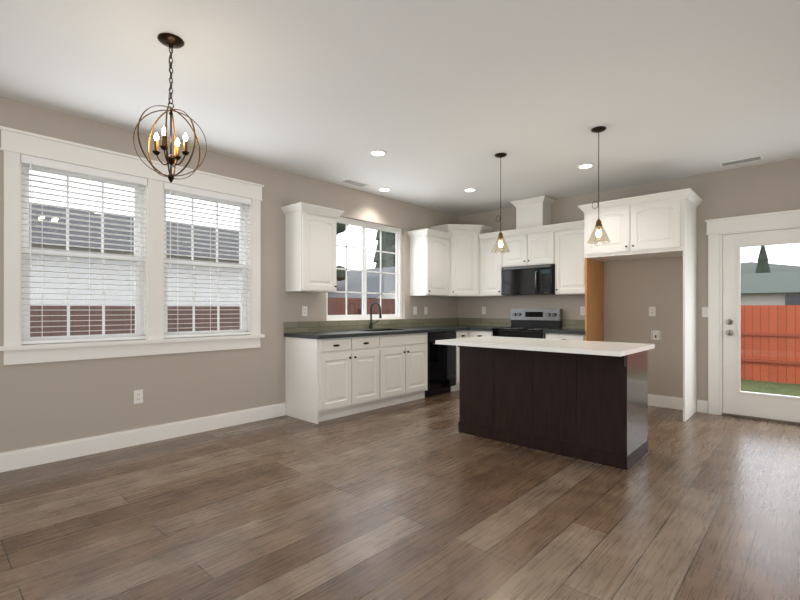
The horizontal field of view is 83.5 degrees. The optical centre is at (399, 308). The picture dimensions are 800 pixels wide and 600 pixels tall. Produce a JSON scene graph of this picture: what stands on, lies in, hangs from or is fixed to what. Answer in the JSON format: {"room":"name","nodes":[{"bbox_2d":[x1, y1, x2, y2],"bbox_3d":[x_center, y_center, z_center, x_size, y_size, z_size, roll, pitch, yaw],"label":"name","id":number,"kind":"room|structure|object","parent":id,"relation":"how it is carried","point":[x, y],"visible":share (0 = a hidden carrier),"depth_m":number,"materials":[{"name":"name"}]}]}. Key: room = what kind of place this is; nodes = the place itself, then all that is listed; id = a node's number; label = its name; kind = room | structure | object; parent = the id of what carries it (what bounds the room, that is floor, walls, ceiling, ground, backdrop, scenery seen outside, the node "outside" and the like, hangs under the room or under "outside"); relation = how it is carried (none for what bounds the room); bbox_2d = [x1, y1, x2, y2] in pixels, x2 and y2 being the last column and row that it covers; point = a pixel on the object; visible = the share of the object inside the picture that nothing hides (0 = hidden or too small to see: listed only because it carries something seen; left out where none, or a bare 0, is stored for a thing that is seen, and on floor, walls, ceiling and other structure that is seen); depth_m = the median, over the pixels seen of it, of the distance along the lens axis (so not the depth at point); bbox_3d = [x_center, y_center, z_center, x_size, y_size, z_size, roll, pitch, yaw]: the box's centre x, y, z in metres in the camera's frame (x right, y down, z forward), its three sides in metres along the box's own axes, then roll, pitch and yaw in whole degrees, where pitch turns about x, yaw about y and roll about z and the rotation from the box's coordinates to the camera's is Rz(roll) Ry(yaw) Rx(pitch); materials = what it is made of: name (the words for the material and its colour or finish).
{"room":"kitchen","nodes":[
{"label":"kitchen","id":0,"kind":"room"},
{"bbox_2d":[0,97,459,452],"bbox_3d":[-1.917,-0.180,4.460,0.150,2.740,8.650,0,0,43],"label":"wall","id":1,"kind":"structure","parent":0,"point":[50,403],"depth_m":4.22,"materials":[{"name":"beige paint"}]},
{"bbox_2d":[134,390,142,403],"bbox_3d":[-2.297,0.770,3.933,0.007,0.116,0.072,0,0,43],"label":"outlet","id":2,"kind":"object","parent":1,"relation":"attached to","point":[138,394],"depth_m":3.93,"materials":[{"name":"white plastic"}]},
{"bbox_2d":[0,403,285,472],"bbox_3d":[-2.978,1.120,3.191,0.014,0.140,4.985,0,0,43],"label":"baseboard","id":3,"kind":"structure","parent":1,"relation":"attached to","point":[30,457],"depth_m":3.87,"materials":[{"name":"white wood"}]},
{"bbox_2d":[0,126,401,364],"bbox_3d":[-1.463,-0.458,4.912,0.196,1.735,4.410,0,0,43],"label":"window","id":4,"kind":"structure","parent":1,"relation":"in","point":[15,144],"depth_m":3.99,"materials":[{"name":"white wood"}]},
{"bbox_2d":[21,154,250,343],"bbox_3d":[-2.216,-0.447,4.048,0.074,1.420,1.862,0,0,43],"label":"window blinds","id":5,"kind":"object","parent":4,"relation":"attached to","point":[43,162],"visible":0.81,"depth_m":3.81,"materials":[{"name":"white plastic"}]},
{"bbox_2d":[302,306,306,315],"bbox_3d":[-1.109,0.025,5.218,0.007,0.116,0.072,0,0,43],"label":"outlet","id":6,"kind":"object","parent":1,"relation":"attached to","point":[304,308],"depth_m":5.21,"materials":[{"name":"white plastic"}]},
{"bbox_2d":[445,224,480,295],"bbox_3d":[0.951,-0.704,6.772,0.316,1.019,0.452,0,0,43],"label":"upper cabinet","id":7,"kind":"object","parent":1,"relation":"attached to","point":[455,260],"depth_m":6.77,"materials":[{"name":"white wood"}]},
{"bbox_2d":[0,390,799,599],"bbox_3d":[0.195,1.250,2.509,5.900,0.120,8.650,0,0,43],"label":"floor","id":8,"kind":"structure","parent":0,"point":[422,499],"depth_m":2.57,"materials":[{"name":"brown wood"}]},
{"bbox_2d":[284,334,359,423],"bbox_3d":[-0.877,0.750,5.027,0.602,0.880,0.492,0,0,43],"label":"base cabinet","id":9,"kind":"object","parent":8,"relation":"on","point":[335,369],"depth_m":4.82,"materials":[{"name":"white wood"}]},
{"bbox_2d":[348,330,387,412],"bbox_3d":[-0.604,0.750,5.322,0.602,0.880,0.577,0,0,43],"label":"base cabinet","id":10,"kind":"object","parent":8,"relation":"on","point":[373,347],"depth_m":5.22,"materials":[{"name":"white wood"}]},
{"bbox_2d":[352,330,427,405],"bbox_3d":[-0.182,0.750,5.779,0.602,0.880,0.955,0,0,43],"label":"base cabinet","id":11,"kind":"object","parent":8,"relation":"on","point":[407,349],"depth_m":5.63,"materials":[{"name":"white wood"}]},
{"bbox_2d":[425,331,455,396],"bbox_3d":[0.398,0.752,6.351,0.624,0.875,0.600,0,0,43],"label":"dishwasher","id":12,"kind":"object","parent":8,"relation":"on","point":[441,369],"visible":0.52,"depth_m":6.14,"materials":[{"name":"black metal"}]},
{"bbox_2d":[428,330,455,391],"bbox_3d":[0.366,0.750,6.372,0.602,0.880,0.779,0,0,43],"label":"base cabinet","id":13,"kind":"object","parent":8,"relation":"on","point":[452,388],"depth_m":6.21,"materials":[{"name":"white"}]},
{"bbox_2d":[472,326,499,336],"bbox_3d":[1.342,0.750,6.695,0.433,0.880,0.639,0,0,43],"label":"base cabinet","id":14,"kind":"object","parent":8,"relation":"on","point":[475,333],"depth_m":6.47,"materials":[{"name":"white wood"}]},
{"bbox_2d":[493,309,561,338],"bbox_3d":[1.756,0.595,6.254,0.750,1.190,0.671,0,0,43],"label":"range","id":15,"kind":"object","parent":8,"relation":"on","point":[530,323],"visible":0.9,"depth_m":6.31,"materials":[{"name":"silver metal"}]},
{"bbox_2d":[435,336,654,469],"bbox_3d":[1.220,0.740,3.931,1.605,0.900,0.890,0,0,43],"label":"kitchen island","id":16,"kind":"object","parent":8,"relation":"on","point":[583,400],"visible":1,"depth_m":3.67,"materials":[{"name":"brown wood"}]},
{"bbox_2d":[544,330,584,340],"bbox_3d":[2.270,0.750,5.862,0.513,0.880,0.604,0,0,43],"label":"base cabinet","id":17,"kind":"object","parent":8,"relation":"on","point":[549,334],"depth_m":5.63,"materials":[{"name":"white wood"}]},
{"bbox_2d":[0,0,799,215],"bbox_3d":[0.195,-1.610,2.509,5.900,0.120,8.650,0,0,43],"label":"ceiling","id":18,"kind":"structure","parent":0,"point":[441,103],"depth_m":3.08,"materials":[{"name":"white paint"}]},
{"bbox_2d":[133,33,206,182],"bbox_3d":[-1.319,-1.137,2.580,0.371,0.825,0.386,0,0,43],"label":"orb chandelier","id":19,"kind":"object","parent":18,"relation":"hanging from","point":[171,41],"visible":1,"depth_m":2.57,"materials":[{"name":"brown metal"}]},
{"bbox_2d":[341,179,368,186],"bbox_3d":[-0.550,-1.546,5.506,0.130,0.007,0.360,0,0,43],"label":"ceiling vent","id":20,"kind":"object","parent":18,"relation":"in","point":[353,182],"depth_m":5.51,"materials":[{"name":"white metal"}]},
{"bbox_2d":[369,150,386,156],"bbox_3d":[-0.218,-1.546,4.450,0.179,0.007,0.179,0,0,34],"label":"recessed light","id":21,"kind":"object","parent":18,"relation":"in","point":[378,153],"depth_m":4.45,"materials":[{"name":"white"}]},
{"bbox_2d":[378,188,390,191],"bbox_3d":[-0.201,-1.546,5.809,0.179,0.007,0.179,0,0,37],"label":"recessed light","id":22,"kind":"object","parent":18,"relation":"in","point":[380,189],"depth_m":5.79,"materials":[{"name":"white"}]},
{"bbox_2d":[463,188,476,191],"bbox_3d":[0.909,-1.546,5.832,0.179,0.007,0.179,0,0,19],"label":"recessed light","id":23,"kind":"object","parent":18,"relation":"in","point":[468,189],"depth_m":5.83,"materials":[{"name":"white"}]},
{"bbox_2d":[492,153,510,252],"bbox_3d":[1.011,-1.062,4.498,0.193,0.977,0.193,0,0,43],"label":"pendant light","id":24,"kind":"object","parent":18,"relation":"hanging from","point":[500,236],"visible":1,"depth_m":4.49,"materials":[{"name":"brown metal"}]},
{"bbox_2d":[576,163,593,168],"bbox_3d":[2.009,-1.546,4.856,0.179,0.007,0.179,0,0,34],"label":"recessed light","id":25,"kind":"object","parent":18,"relation":"in","point":[583,166],"depth_m":4.86,"materials":[{"name":"white"}]},
{"bbox_2d":[588,126,610,243],"bbox_3d":[1.709,-1.062,3.853,0.193,0.977,0.193,0,0,43],"label":"pendant light","id":26,"kind":"object","parent":18,"relation":"hanging from","point":[598,225],"visible":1,"depth_m":3.85,"materials":[{"name":"brown metal"}]},
{"bbox_2d":[719,155,763,165],"bbox_3d":[3.566,-1.546,4.683,0.360,0.007,0.130,0,0,43],"label":"ceiling vent","id":27,"kind":"object","parent":18,"relation":"in","point":[757,157],"depth_m":4.66,"materials":[{"name":"white metal"}]},
{"bbox_2d":[460,158,799,400],"bbox_3d":[3.072,-0.180,5.637,5.580,2.740,0.150,0,0,43],"label":"wall","id":28,"kind":"structure","parent":0,"point":[631,287],"depth_m":5.43,"materials":[{"name":"beige paint"}]},
{"bbox_2d":[501,264,554,295],"bbox_3d":[1.865,-0.403,6.370,0.776,0.402,0.406,0,0,43],"label":"over-the-range microwave","id":29,"kind":"object","parent":28,"relation":"attached to","point":[529,280],"visible":0.96,"depth_m":6.23,"materials":[{"name":"black metal"}]},
{"bbox_2d":[580,307,584,314],"bbox_3d":[2.482,0.025,6.074,0.072,0.116,0.007,0,0,43],"label":"outlet","id":30,"kind":"object","parent":28,"relation":"attached to","point":[582,309],"depth_m":6.08,"materials":[{"name":"white plastic"}]},
{"bbox_2d":[649,307,655,315],"bbox_3d":[3.099,0.031,5.504,0.072,0.116,0.007,0,0,43],"label":"outlet","id":31,"kind":"object","parent":28,"relation":"attached to","point":[652,310],"depth_m":5.50,"materials":[{"name":"white plastic"}]},
{"bbox_2d":[651,330,660,339],"bbox_3d":[3.124,0.320,5.473,0.100,0.116,0.019,0,0,43],"label":"outlet","id":32,"kind":"object","parent":28,"relation":"attached to","point":[655,334],"depth_m":5.47,"materials":[{"name":"white plastic"}]},
{"bbox_2d":[648,394,707,412],"bbox_3d":[3.098,1.120,5.501,1.135,0.140,0.014,0,0,43],"label":"baseboard","id":33,"kind":"structure","parent":28,"relation":"attached to","point":[653,400],"depth_m":5.36,"materials":[{"name":"white wood"}]},
{"bbox_2d":[702,307,707,316],"bbox_3d":[3.502,0.035,5.130,0.072,0.116,0.009,0,0,43],"label":"light switch","id":34,"kind":"object","parent":28,"relation":"attached to","point":[704,309],"depth_m":5.13,"materials":[{"name":"white plastic"}]},
{"bbox_2d":[705,209,799,424],"bbox_3d":[3.989,0.087,4.763,1.225,2.205,0.190,0,0,43],"label":"door frame","id":35,"kind":"structure","parent":28,"relation":"attached to","point":[718,229],"depth_m":5.04,"materials":[{"name":"white wood"}]},
{"bbox_2d":[723,228,799,422],"bbox_3d":[3.953,0.167,4.724,0.899,1.998,0.123,0,0,43],"label":"door","id":36,"kind":"structure","parent":28,"relation":"in","point":[737,400],"depth_m":4.92,"materials":[{"name":"white wood"}]},
{"label":"outside","id":37,"kind":"structure","parent":0,"visible":0},
{"bbox_2d":[741,262,799,273],"bbox_3d":[43.650,-4.631,40.146,141.331,12.342,259.997,0,0,-42],"label":"hills","id":38,"kind":"structure","parent":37,"point":[791,268],"depth_m":89.31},
{"bbox_2d":[741,379,799,396],"bbox_3d":[23.945,1.640,32.337,120.000,0.200,160.000,0,0,43],"label":"ground","id":39,"kind":"structure","parent":37,"point":[760,384],"depth_m":8.79,"materials":[{"name":"green plant"}]},
{"bbox_2d":[29,204,799,306],"bbox_3d":[11.554,-5.960,19.959,50.200,15.000,57.800,0,0,43],"label":"houses","id":40,"kind":"structure","parent":39,"relation":"on","point":[748,280],"depth_m":12.56,"materials":[{"name":"white"}]},
{"bbox_2d":[30,297,799,383],"bbox_3d":[0.916,0.630,-0.622,19.370,1.820,24.330,0,0,43],"label":"fence","id":41,"kind":"object","parent":39,"relation":"on","point":[757,346],"depth_m":9.31,"materials":[{"name":"brown wood"}]}
]}

